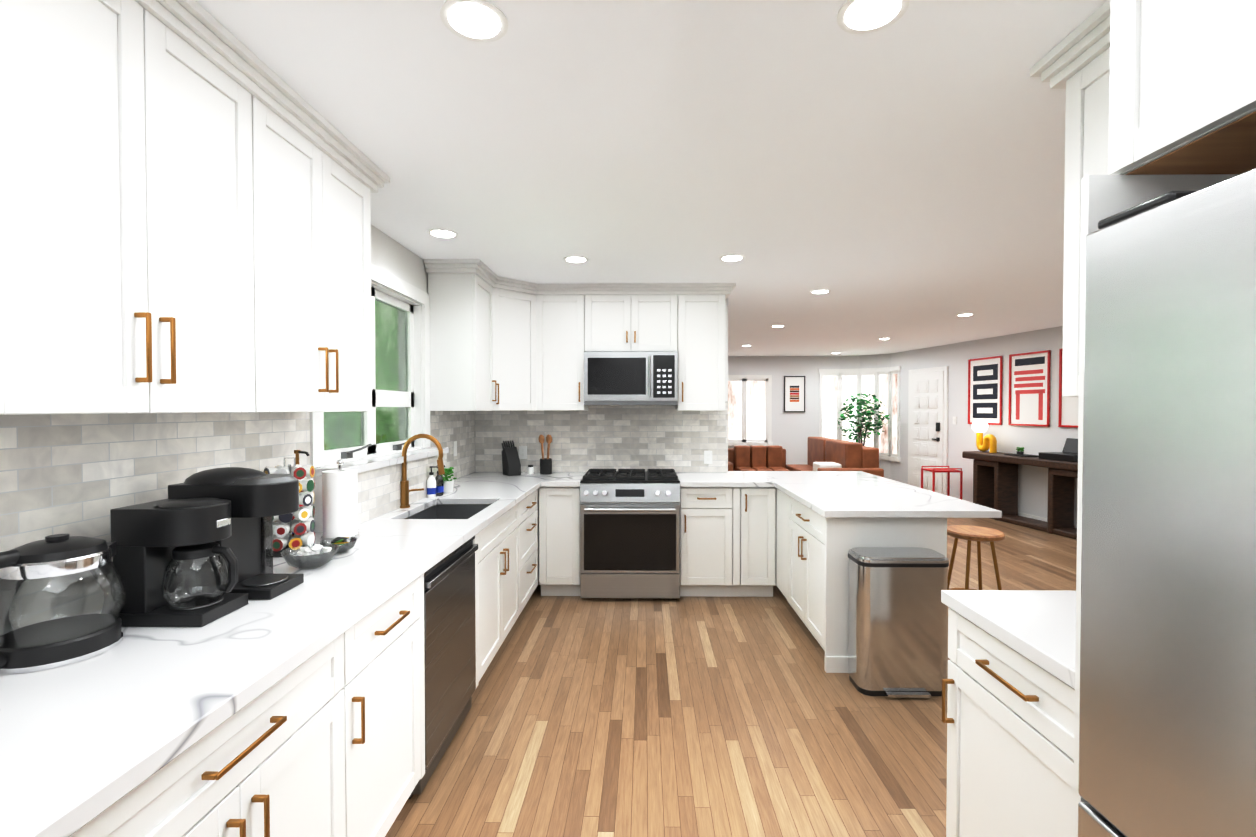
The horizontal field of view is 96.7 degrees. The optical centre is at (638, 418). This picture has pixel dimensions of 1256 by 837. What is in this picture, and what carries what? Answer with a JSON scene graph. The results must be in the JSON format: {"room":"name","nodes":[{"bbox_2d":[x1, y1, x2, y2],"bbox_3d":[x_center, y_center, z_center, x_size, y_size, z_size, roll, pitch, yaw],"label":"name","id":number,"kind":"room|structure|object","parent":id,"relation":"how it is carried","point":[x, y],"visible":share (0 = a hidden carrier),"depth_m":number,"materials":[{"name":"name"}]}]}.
{"room":"kitchen","nodes":[
{"label":"kitchen","id":0,"kind":"room"},
{"bbox_2d":[311,225,448,531],"bbox_3d":[-1.459,0.147,4.816,0.310,2.490,12.100,0,1,1],"label":"wall","id":1,"kind":"structure","parent":0,"point":[379,478],"depth_m":3.12,"materials":[{"name":"white"}]},
{"bbox_2d":[0,0,19,414],"bbox_3d":[-1.327,-0.502,0.593,0.330,1.003,0.840,0,1,1],"label":"upper cabinet","id":2,"kind":"object","parent":1,"relation":"attached to","point":[9,202],"depth_m":1.03,"materials":[{"name":"white wood"}]},
{"bbox_2d":[16,0,275,413],"bbox_3d":[-1.320,-0.513,1.313,0.330,1.003,0.840,0,1,1],"label":"upper cabinet","id":3,"kind":"object","parent":1,"relation":"attached to","point":[187,187],"depth_m":1.29,"materials":[{"name":"white wood"}]},
{"bbox_2d":[0,412,310,629],"bbox_3d":[-1.494,0.264,0.786,0.010,0.554,3.435,0,1,1],"label":"tile backsplash","id":4,"kind":"structure","parent":1,"relation":"attached to","point":[77,474],"depth_m":1.53,"materials":[{"name":"grey tile"}]},
{"bbox_2d":[272,84,375,411],"bbox_3d":[-1.312,-0.524,2.003,0.330,1.003,0.780,0,1,1],"label":"upper cabinet","id":5,"kind":"object","parent":1,"relation":"attached to","point":[324,338],"depth_m":2.01,"materials":[{"name":"white wood"}]},
{"bbox_2d":[310,263,429,467],"bbox_3d":[-1.532,-0.317,3.179,0.181,1.060,1.370,0,1,1],"label":"kitchen window","id":6,"kind":"structure","parent":1,"relation":"in","point":[395,419],"depth_m":3.43,"materials":[{"name":"white"}]},
{"bbox_2d":[429,411,475,479],"bbox_3d":[-1.454,0.170,4.394,0.010,0.624,1.045,0,1,1],"label":"tile backsplash","id":7,"kind":"structure","parent":1,"relation":"attached to","point":[447,427],"depth_m":4.47,"materials":[{"name":"grey tile"}]},
{"bbox_2d":[453,441,456,455],"bbox_3d":[-1.447,0.238,4.407,0.004,0.116,0.072,0,1,1],"label":"electrical outlet plate","id":8,"kind":"object","parent":7,"relation":"attached to","point":[455,442],"depth_m":4.41,"materials":[{"name":"white plastic"}]},
{"bbox_2d":[425,263,495,410],"bbox_3d":[-1.271,-0.558,4.109,0.365,1.003,0.491,0,1,1],"label":"upper cabinet","id":9,"kind":"object","parent":1,"relation":"attached to","point":[462,295],"depth_m":3.87,"materials":[{"name":"white wood"}]},
{"bbox_2d":[196,0,1106,355],"bbox_3d":[2.581,-1.139,4.851,8.650,0.080,12.300,0,1,1],"label":"ceiling","id":10,"kind":"structure","parent":0,"point":[900,182],"depth_m":2.17,"materials":[{"name":"white paint"}]},
{"bbox_2d":[427,229,457,238],"bbox_3d":[-1.133,-1.070,3.234,0.171,0.006,0.171,-1,1,-38],"label":"recessed light","id":11,"kind":"object","parent":10,"relation":"in","point":[440,233],"depth_m":3.22,"materials":[{"name":"white plastic"}]},
{"bbox_2d":[440,0,507,42],"bbox_3d":[-0.429,-1.041,1.461,0.171,0.006,0.171,-1,1,-38],"label":"recessed light","id":12,"kind":"object","parent":10,"relation":"in","point":[483,21],"depth_m":1.46,"materials":[{"name":"white plastic"}]},
{"bbox_2d":[563,256,588,262],"bbox_3d":[-0.425,-1.079,3.791,0.171,0.006,0.171,0,1,-8],"label":"recessed light","id":13,"kind":"object","parent":10,"relation":"in","point":[572,259],"depth_m":3.78,"materials":[{"name":"white"}]},
{"bbox_2d":[719,254,744,261],"bbox_3d":[0.630,-1.078,3.756,0.171,0.006,0.171,0,1,-8],"label":"recessed light","id":14,"kind":"object","parent":10,"relation":"in","point":[732,257],"depth_m":3.75,"materials":[{"name":"white plastic"}]},
{"bbox_2d":[810,289,830,293],"bbox_3d":[1.572,-1.095,4.825,0.171,0.006,0.171,0,1,-20],"label":"recessed light","id":15,"kind":"object","parent":10,"relation":"in","point":[821,291],"depth_m":4.80,"materials":[{"name":"white plastic"}]},
{"bbox_2d":[837,0,908,33],"bbox_3d":[0.597,-1.040,1.426,0.171,0.006,0.171,0,1,-8],"label":"recessed light","id":16,"kind":"object","parent":10,"relation":"in","point":[854,16],"depth_m":1.43,"materials":[{"name":"white plastic"}]},
{"bbox_2d":[956,313,973,315],"bbox_3d":[3.520,-1.115,6.012,0.171,0.006,0.171,-1,1,-38],"label":"recessed light","id":17,"kind":"object","parent":10,"relation":"in","point":[967,314],"depth_m":5.98,"materials":[{"name":"white"}]},
{"bbox_2d":[725,298,727,400],"bbox_3d":[-0.333,0.144,4.984,2.240,2.490,0.120,0,1,1],"label":"wall","id":18,"kind":"structure","parent":0,"point":[726,350],"depth_m":4.90,"materials":[{"name":"white paint"}]},
{"bbox_2d":[496,275,543,410],"bbox_3d":[-1.120,-0.566,4.584,0.668,1.003,0.667,0,1,1],"label":"upper cabinet","id":19,"kind":"object","parent":18,"relation":"attached to","point":[497,343],"depth_m":4.47,"materials":[{"name":"white wood"}]},
{"bbox_2d":[544,284,587,410],"bbox_3d":[-0.664,-0.568,4.725,0.445,1.003,0.365,0,1,1],"label":"upper cabinet","id":20,"kind":"object","parent":18,"relation":"attached to","point":[564,349],"depth_m":4.58,"materials":[{"name":"white wood"}]},
{"bbox_2d":[476,401,727,471],"bbox_3d":[-0.333,0.162,4.919,2.240,0.624,0.010,0,1,1],"label":"tile backsplash","id":21,"kind":"structure","parent":18,"relation":"attached to","point":[616,437],"depth_m":4.91,"materials":[{"name":"grey tile"}]},
{"bbox_2d":[519,446,526,458],"bbox_3d":[-1.018,0.300,4.921,0.072,0.116,0.006,0,1,1],"label":"electrical outlet plate","id":22,"kind":"object","parent":21,"relation":"attached to","point":[523,454],"depth_m":4.92,"materials":[{"name":"white plastic"}]},
{"bbox_2d":[704,451,711,463],"bbox_3d":[0.613,0.340,4.904,0.072,0.116,0.006,0,1,1],"label":"electrical outlet plate","id":23,"kind":"object","parent":21,"relation":"attached to","point":[707,454],"depth_m":4.90,"materials":[{"name":"white plastic"}]},
{"bbox_2d":[584,287,679,351],"bbox_3d":[-0.059,-0.811,4.732,0.766,0.518,0.330,0,1,1],"label":"upper cabinet","id":24,"kind":"object","parent":18,"relation":"attached to","point":[616,319],"depth_m":4.57,"materials":[{"name":"white wood"}]},
{"bbox_2d":[584,351,677,404],"bbox_3d":[-0.060,-0.328,4.679,0.758,0.433,0.444,0,1,1],"label":"microwave","id":25,"kind":"object","parent":24,"relation":"attached to","point":[632,378],"visible":1,"depth_m":4.51,"materials":[{"name":"silver metal"}]},
{"bbox_2d":[676,287,727,410],"bbox_3d":[0.519,-0.569,4.730,0.390,1.003,0.330,0,1,1],"label":"upper cabinet","id":26,"kind":"object","parent":18,"relation":"attached to","point":[701,355],"depth_m":4.57,"materials":[{"name":"white wood"}]},
{"bbox_2d":[385,518,1076,836],"bbox_3d":[2.581,1.416,4.893,8.650,0.050,12.300,0,1,1],"label":"floor","id":27,"kind":"structure","parent":0,"point":[693,716],"depth_m":2.55,"materials":[{"name":"brown wood"}]},
{"bbox_2d":[70,822,89,836],"bbox_3d":[-1.159,1.026,0.371,0.681,0.876,0.870,0,1,1],"label":"base cabinet","id":28,"kind":"object","parent":27,"relation":"on","point":[84,831],"depth_m":0.82,"materials":[{"name":"white wood"}]},
{"bbox_2d":[0,472,551,836],"bbox_3d":[-1.126,0.541,2.077,0.711,0.039,5.718,0,1,1],"label":"countertop","id":29,"kind":"structure","parent":28,"relation":"on","point":[84,743],"depth_m":1.16,"materials":[{"name":"stone"}]},
{"bbox_2d":[0,534,125,673],"bbox_3d":[-1.324,0.400,1.226,0.228,0.266,0.332,0,1,1],"label":"kettle","id":30,"kind":"object","parent":29,"relation":"on","point":[53,643],"visible":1,"depth_m":1.24,"materials":[{"name":"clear glass"}]},
{"bbox_2d":[110,498,247,626],"bbox_3d":[-1.210,0.375,1.502,0.262,0.308,0.168,0,1,1],"label":"coffee maker","id":31,"kind":"object","parent":29,"relation":"on","point":[163,546],"visible":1,"depth_m":1.44,"materials":[{"name":"black plastic"}]},
{"bbox_2d":[168,467,303,599],"bbox_3d":[-1.206,0.337,1.721,0.315,0.377,0.220,0,1,1],"label":"pod coffee maker","id":32,"kind":"object","parent":29,"relation":"on","point":[259,499],"visible":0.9,"depth_m":1.65,"materials":[{"name":"black plastic"}]},
{"bbox_2d":[264,457,314,557],"bbox_3d":[-1.353,0.335,2.168,0.170,0.368,0.170,0,1,1],"label":"pod carousel","id":33,"kind":"object","parent":29,"relation":"on","point":[299,525],"visible":0.65,"depth_m":2.14,"materials":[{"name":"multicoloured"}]},
{"bbox_2d":[292,450,308,537],"bbox_3d":[-1.399,0.323,2.313,0.102,0.387,0.076,0,1,1],"label":"syrup bottle","id":34,"kind":"object","parent":29,"relation":"on","point":[297,452],"visible":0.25,"depth_m":2.30,"materials":[{"name":"brown"}]},
{"bbox_2d":[280,537,351,569],"bbox_3d":[-1.156,0.486,1.968,0.179,0.072,0.179,0,1,-5],"label":"bowl","id":35,"kind":"object","parent":29,"relation":"on","point":[307,557],"depth_m":1.96,"materials":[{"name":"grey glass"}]},
{"bbox_2d":[320,460,359,541],"bbox_3d":[-1.281,0.345,2.397,0.150,0.339,0.150,0,1,1],"label":"paper towel roll","id":36,"kind":"object","parent":29,"relation":"on","point":[340,501],"visible":0.88,"depth_m":2.34,"materials":[{"name":"white paper"}]},
{"bbox_2d":[352,537,356,547],"bbox_3d":[-1.163,0.489,2.168,0.126,0.058,0.126,0,1,-8],"label":"bowl","id":37,"kind":"object","parent":29,"relation":"on","point":[354,539],"depth_m":2.20,"materials":[{"name":"clear glass"}]},
{"bbox_2d":[400,434,444,507],"bbox_3d":[-1.224,0.294,3.179,0.261,0.417,0.106,0,1,1],"label":"faucet","id":38,"kind":"object","parent":29,"relation":"on","point":[404,484],"visible":0.98,"depth_m":3.14,"materials":[{"name":"gold metal"}]},
{"bbox_2d":[427,465,440,497],"bbox_3d":[-1.305,0.399,3.526,0.064,0.195,0.056,1,1,37],"label":"soap bottle","id":39,"kind":"object","parent":29,"relation":"on","point":[435,486],"depth_m":3.52,"materials":[{"name":"white plastic"}]},
{"bbox_2d":[441,465,444,495],"bbox_3d":[-1.284,0.398,3.601,0.064,0.195,0.056,1,1,37],"label":"soap bottle","id":40,"kind":"object","parent":29,"relation":"on","point":[442,480],"depth_m":3.59,"materials":[{"name":"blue plastic"}]},
{"bbox_2d":[406,504,490,518],"bbox_3d":[-1.063,0.651,3.160,0.424,0.214,0.684,0,1,1],"label":"sink","id":41,"kind":"object","parent":29,"relation":"in","point":[452,511],"visible":0.02,"depth_m":3.50,"materials":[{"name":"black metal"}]},
{"bbox_2d":[441,467,456,492],"bbox_3d":[-1.274,0.410,3.727,0.109,0.165,0.114,0,1,1],"label":"herb plant","id":42,"kind":"object","parent":29,"relation":"on","point":[448,485],"visible":0.83,"depth_m":3.71,"materials":[{"name":"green plant"}]},
{"bbox_2d":[502,440,520,475],"bbox_3d":[-1.086,0.333,4.740,0.110,0.287,0.187,-1,1,-34],"label":"knife block","id":43,"kind":"object","parent":29,"relation":"on","point":[511,465],"visible":1,"depth_m":4.69,"materials":[{"name":"black plastic"}]},
{"bbox_2d":[527,465,533,473],"bbox_3d":[-0.925,0.436,4.785,0.054,0.080,0.053,0,1,1],"label":"spice jar","id":44,"kind":"object","parent":29,"relation":"on","point":[530,468],"visible":1,"depth_m":4.76,"materials":[{"name":"white"}]},
{"bbox_2d":[539,434,551,474],"bbox_3d":[-0.801,0.307,4.798,0.126,0.338,0.126,0,1,1],"label":"utensil crock","id":45,"kind":"object","parent":29,"relation":"on","point":[545,466],"visible":1,"depth_m":4.75,"materials":[{"name":"black ceramic"}]},
{"bbox_2d":[90,620,365,836],"bbox_3d":[-1.150,1.014,1.144,0.681,0.876,0.915,0,1,1],"label":"base cabinet","id":46,"kind":"object","parent":27,"relation":"on","point":[328,740],"depth_m":1.26,"materials":[{"name":"white wood"}]},
{"bbox_2d":[362,574,424,836],"bbox_3d":[-1.143,1.003,1.787,0.681,0.876,0.611,0,1,1],"label":"base cabinet","id":47,"kind":"object","parent":27,"relation":"on","point":[393,633],"depth_m":1.84,"materials":[{"name":"white wood"}]},
{"bbox_2d":[408,536,477,798],"bbox_3d":[-1.098,0.997,2.406,0.645,0.868,0.620,0,1,1],"label":"dishwasher","id":48,"kind":"object","parent":27,"relation":"on","point":[449,637],"visible":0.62,"depth_m":2.33,"materials":[{"name":"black metal"}]},
{"bbox_2d":[473,488,538,639],"bbox_3d":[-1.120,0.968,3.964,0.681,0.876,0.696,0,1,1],"label":"base cabinet","id":49,"kind":"object","parent":27,"relation":"on","point":[507,554],"depth_m":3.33,"materials":[{"name":"white wood"}]},
{"bbox_2d":[539,487,580,595],"bbox_3d":[-0.607,0.957,4.623,0.322,0.876,0.626,0,1,1],"label":"base cabinet","id":50,"kind":"object","parent":27,"relation":"on","point":[559,507],"depth_m":4.32,"materials":[{"name":"white wood"}]},
{"bbox_2d":[544,472,585,486],"bbox_3d":[-0.590,0.500,4.591,0.290,0.039,0.678,0,1,1],"label":"countertop","id":51,"kind":"structure","parent":50,"relation":"on","point":[557,479],"depth_m":4.42,"materials":[{"name":"stone"}]},
{"bbox_2d":[580,469,679,598],"bbox_3d":[-0.061,0.919,4.551,0.762,0.953,0.741,0,1,1],"label":"range","id":52,"kind":"object","parent":27,"relation":"on","point":[629,533],"visible":1,"depth_m":4.24,"materials":[{"name":"silver metal"}]},
{"bbox_2d":[680,487,742,596],"bbox_3d":[0.557,0.958,4.610,0.464,0.876,0.626,0,1,1],"label":"base cabinet","id":53,"kind":"object","parent":27,"relation":"on","point":[728,541],"depth_m":4.30,"materials":[{"name":"white wood"}]},
{"bbox_2d":[676,471,771,486],"bbox_3d":[0.680,0.499,4.638,0.712,0.039,0.800,0,1,1],"label":"countertop","id":54,"kind":"structure","parent":53,"relation":"on","point":[730,478],"depth_m":4.42,"materials":[{"name":"stone"}]},
{"bbox_2d":[743,487,776,596],"bbox_3d":[0.894,0.958,4.606,0.332,0.876,0.626,0,1,1],"label":"base cabinet","id":55,"kind":"object","parent":27,"relation":"on","point":[759,503],"depth_m":4.30,"materials":[{"name":"white wood"}]},
{"bbox_2d":[764,471,1001,517],"bbox_3d":[1.514,0.509,4.042,0.967,0.039,1.974,0,1,1],"label":"countertop","id":56,"kind":"structure","parent":55,"relation":"on","point":[831,494],"depth_m":3.52,"materials":[{"name":"stone"}]},
{"bbox_2d":[728,437,883,476],"bbox_3d":[2.353,0.830,8.656,2.030,1.000,2.060,0,1,1],"label":"sofa","id":57,"kind":"object","parent":27,"relation":"on","point":[827,454],"visible":0.33,"depth_m":8.83,"materials":[{"name":"brown leather"}]},
{"bbox_2d":[776,489,946,672],"bbox_3d":[1.372,0.972,3.705,0.703,0.875,1.206,0,1,1],"label":"base cabinet","id":58,"kind":"object","parent":27,"relation":"on","point":[812,569],"visible":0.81,"depth_m":3.12,"materials":[{"name":"white wood"}]},
{"bbox_2d":[838,393,889,445],"bbox_3d":[4.012,0.424,10.031,0.924,1.767,0.880,0,1,1],"label":"ficus tree","id":59,"kind":"object","parent":27,"relation":"on","point":[867,424],"visible":0.75,"depth_m":9.96,"materials":[{"name":"green plant"}]},
{"bbox_2d":[848,547,948,697],"bbox_3d":[1.371,1.066,2.952,0.466,0.712,0.274,0,1,1],"label":"trash can","id":60,"kind":"object","parent":27,"relation":"on","point":[897,636],"visible":0.9,"depth_m":2.85,"materials":[{"name":"silver metal"}]},
{"bbox_2d":[921,466,962,499],"bbox_3d":[4.494,1.028,8.286,0.424,0.615,0.364,0,1,1],"label":"side table","id":61,"kind":"object","parent":27,"relation":"on","point":[948,470],"visible":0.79,"depth_m":8.14,"materials":[{"name":"red paint"}]},
{"bbox_2d":[947,525,1004,589],"bbox_3d":[2.234,1.078,3.721,0.350,0.667,0.350,0,1,1],"label":"bar stool","id":62,"kind":"object","parent":27,"relation":"on","point":[969,534],"visible":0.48,"depth_m":3.65,"materials":[{"name":"brown wood"}]},
{"bbox_2d":[942,608,1074,836],"bbox_3d":[1.222,1.009,1.415,0.623,0.875,0.599,0,1,1],"label":"base cabinet","id":63,"kind":"object","parent":27,"relation":"on","point":[1009,720],"visible":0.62,"depth_m":1.45,"materials":[{"name":"white wood"}]},
{"bbox_2d":[941,590,1075,688],"bbox_3d":[1.231,0.551,1.410,0.609,0.039,0.609,0,1,1],"label":"countertop","id":64,"kind":"structure","parent":63,"relation":"on","point":[1038,627],"depth_m":1.48,"materials":[{"name":"stone"}]},
{"bbox_2d":[962,451,1077,538],"bbox_3d":[4.950,0.918,7.024,0.396,0.875,1.930,0,1,-10],"label":"console table","id":65,"kind":"object","parent":27,"relation":"on","point":[995,480],"visible":0.58,"depth_m":7.15,"materials":[{"name":"brown wood"}]},
{"bbox_2d":[972,419,996,452],"bbox_3d":[4.808,0.237,7.777,0.200,0.460,0.378,0,1,1],"label":"table lamp","id":66,"kind":"object","parent":65,"relation":"on","point":[979,428],"visible":1,"depth_m":7.78,"materials":[{"name":"yellow ceramic"}]},
{"bbox_2d":[1004,454,1038,456],"bbox_3d":[4.920,0.471,7.148,0.220,0.012,0.340,0,1,-10],"label":"tray","id":67,"kind":"object","parent":65,"relation":"on","point":[1025,455],"visible":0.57,"depth_m":7.05,"materials":[{"name":"black"}]},
{"bbox_2d":[1016,447,1023,454],"bbox_3d":[4.921,0.422,7.197,0.091,0.108,0.080,0,1,1],"label":"potted plant","id":68,"kind":"object","parent":67,"relation":"on","point":[1019,452],"visible":0.96,"depth_m":7.18,"materials":[{"name":"green plant"}]},
{"bbox_2d":[1039,438,1077,461],"bbox_3d":[5.028,0.363,6.536,0.330,0.248,0.460,0,1,-10],"label":"record player","id":69,"kind":"object","parent":65,"relation":"on","point":[1069,453],"visible":0.56,"depth_m":6.58,"materials":[{"name":"black plastic"}]},
{"bbox_2d":[1073,174,1238,836],"bbox_3d":[1.198,0.492,1.093,0.667,1.920,0.018,0,1,1],"label":"panel","id":70,"kind":"object","parent":27,"relation":"on","point":[1104,196],"visible":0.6,"depth_m":1.07,"materials":[{"name":"white"}]},
{"bbox_2d":[1078,168,1255,836],"bbox_3d":[1.122,0.563,0.532,0.798,1.797,0.937,0,1,1],"label":"fridge","id":71,"kind":"object","parent":27,"relation":"on","point":[1167,727],"visible":1,"depth_m":0.83,"materials":[{"name":"silver metal"}]},
{"bbox_2d":[728,326,1077,523],"bbox_3d":[2.505,0.145,4.884,8.397,2.490,11.922,0,1,1],"label":"wall","id":72,"kind":"structure","parent":0,"point":[792,432],"depth_m":8.61,"materials":[{"name":"white paint"}]},
{"bbox_2d":[728,375,772,445],"bbox_3d":[1.800,-0.156,10.701,1.540,1.355,0.048,0,1,1],"label":"living room window","id":73,"kind":"structure","parent":72,"relation":"in","point":[749,410],"depth_m":10.71,"materials":[{"name":"white glass"}]},
{"bbox_2d":[784,376,804,411],"bbox_3d":[2.990,-0.467,10.694,0.400,0.693,0.026,0,1,1],"label":"picture frame","id":74,"kind":"object","parent":72,"relation":"attached to","point":[794,393],"visible":0.98,"depth_m":10.70,"materials":[{"name":"white paper"}]},
{"bbox_2d":[819,366,900,461],"bbox_3d":[4.054,-0.087,10.311,1.229,1.700,0.784,0,1,1],"label":"window","id":75,"kind":"structure","parent":72,"relation":"in","point":[838,388],"depth_m":10.49,"materials":[{"name":"white glass"}]},
{"bbox_2d":[908,366,947,494],"bbox_3d":[4.767,0.245,9.224,0.194,2.150,0.929,0,1,1],"label":"entry door","id":76,"kind":"structure","parent":72,"relation":"in","point":[927,416],"depth_m":9.15,"materials":[{"name":"white wood"}]},
{"bbox_2d":[968,356,1002,424],"bbox_3d":[4.970,-0.393,8.011,0.028,0.955,0.610,0,1,-10],"label":"poster","id":77,"kind":"object","parent":72,"relation":"attached to","point":[985,389],"visible":0.94,"depth_m":7.98,"materials":[{"name":"white paper"}]},
{"bbox_2d":[965,500,1076,527],"bbox_3d":[2.445,1.341,4.841,8.278,0.100,11.802,0,1,1],"label":"baseboard","id":78,"kind":"structure","parent":72,"relation":"attached to","point":[1034,517],"depth_m":7.22,"materials":[{"name":"white"}]},
{"bbox_2d":[1008,350,1050,426],"bbox_3d":[5.092,-0.381,7.281,0.028,0.955,0.610,0,1,-10],"label":"poster","id":79,"kind":"object","parent":72,"relation":"attached to","point":[1029,388],"visible":0.94,"depth_m":7.26,"materials":[{"name":"white paper"}]},
{"bbox_2d":[1058,349,1078,427],"bbox_3d":[5.216,-0.369,6.541,0.028,0.955,0.610,0,1,-10],"label":"poster","id":80,"kind":"object","parent":72,"relation":"attached to","point":[1068,410],"visible":0.27,"depth_m":6.76,"materials":[{"name":"white paper"}]},
{"bbox_3d":[1.586,0.221,0.233,0.120,2.490,3.000,0,1,1],"label":"wall","id":81,"kind":"structure","parent":0,"visible":0},
{"bbox_2d":[1054,28,1093,396],"bbox_3d":[1.376,-0.536,1.346,0.316,0.959,0.515,0,1,1],"label":"upper cabinet","id":82,"kind":"object","parent":81,"relation":"attached to","point":[1075,74],"depth_m":1.56,"materials":[{"name":"white wood"}]},
{"bbox_2d":[1094,0,1255,174],"bbox_3d":[1.218,-0.733,0.553,0.616,0.540,1.062,0,1,1],"label":"upper cabinet","id":83,"kind":"object","parent":81,"relation":"attached to","point":[1159,87],"depth_m":0.98,"materials":[{"name":"white wood"}]}
]}

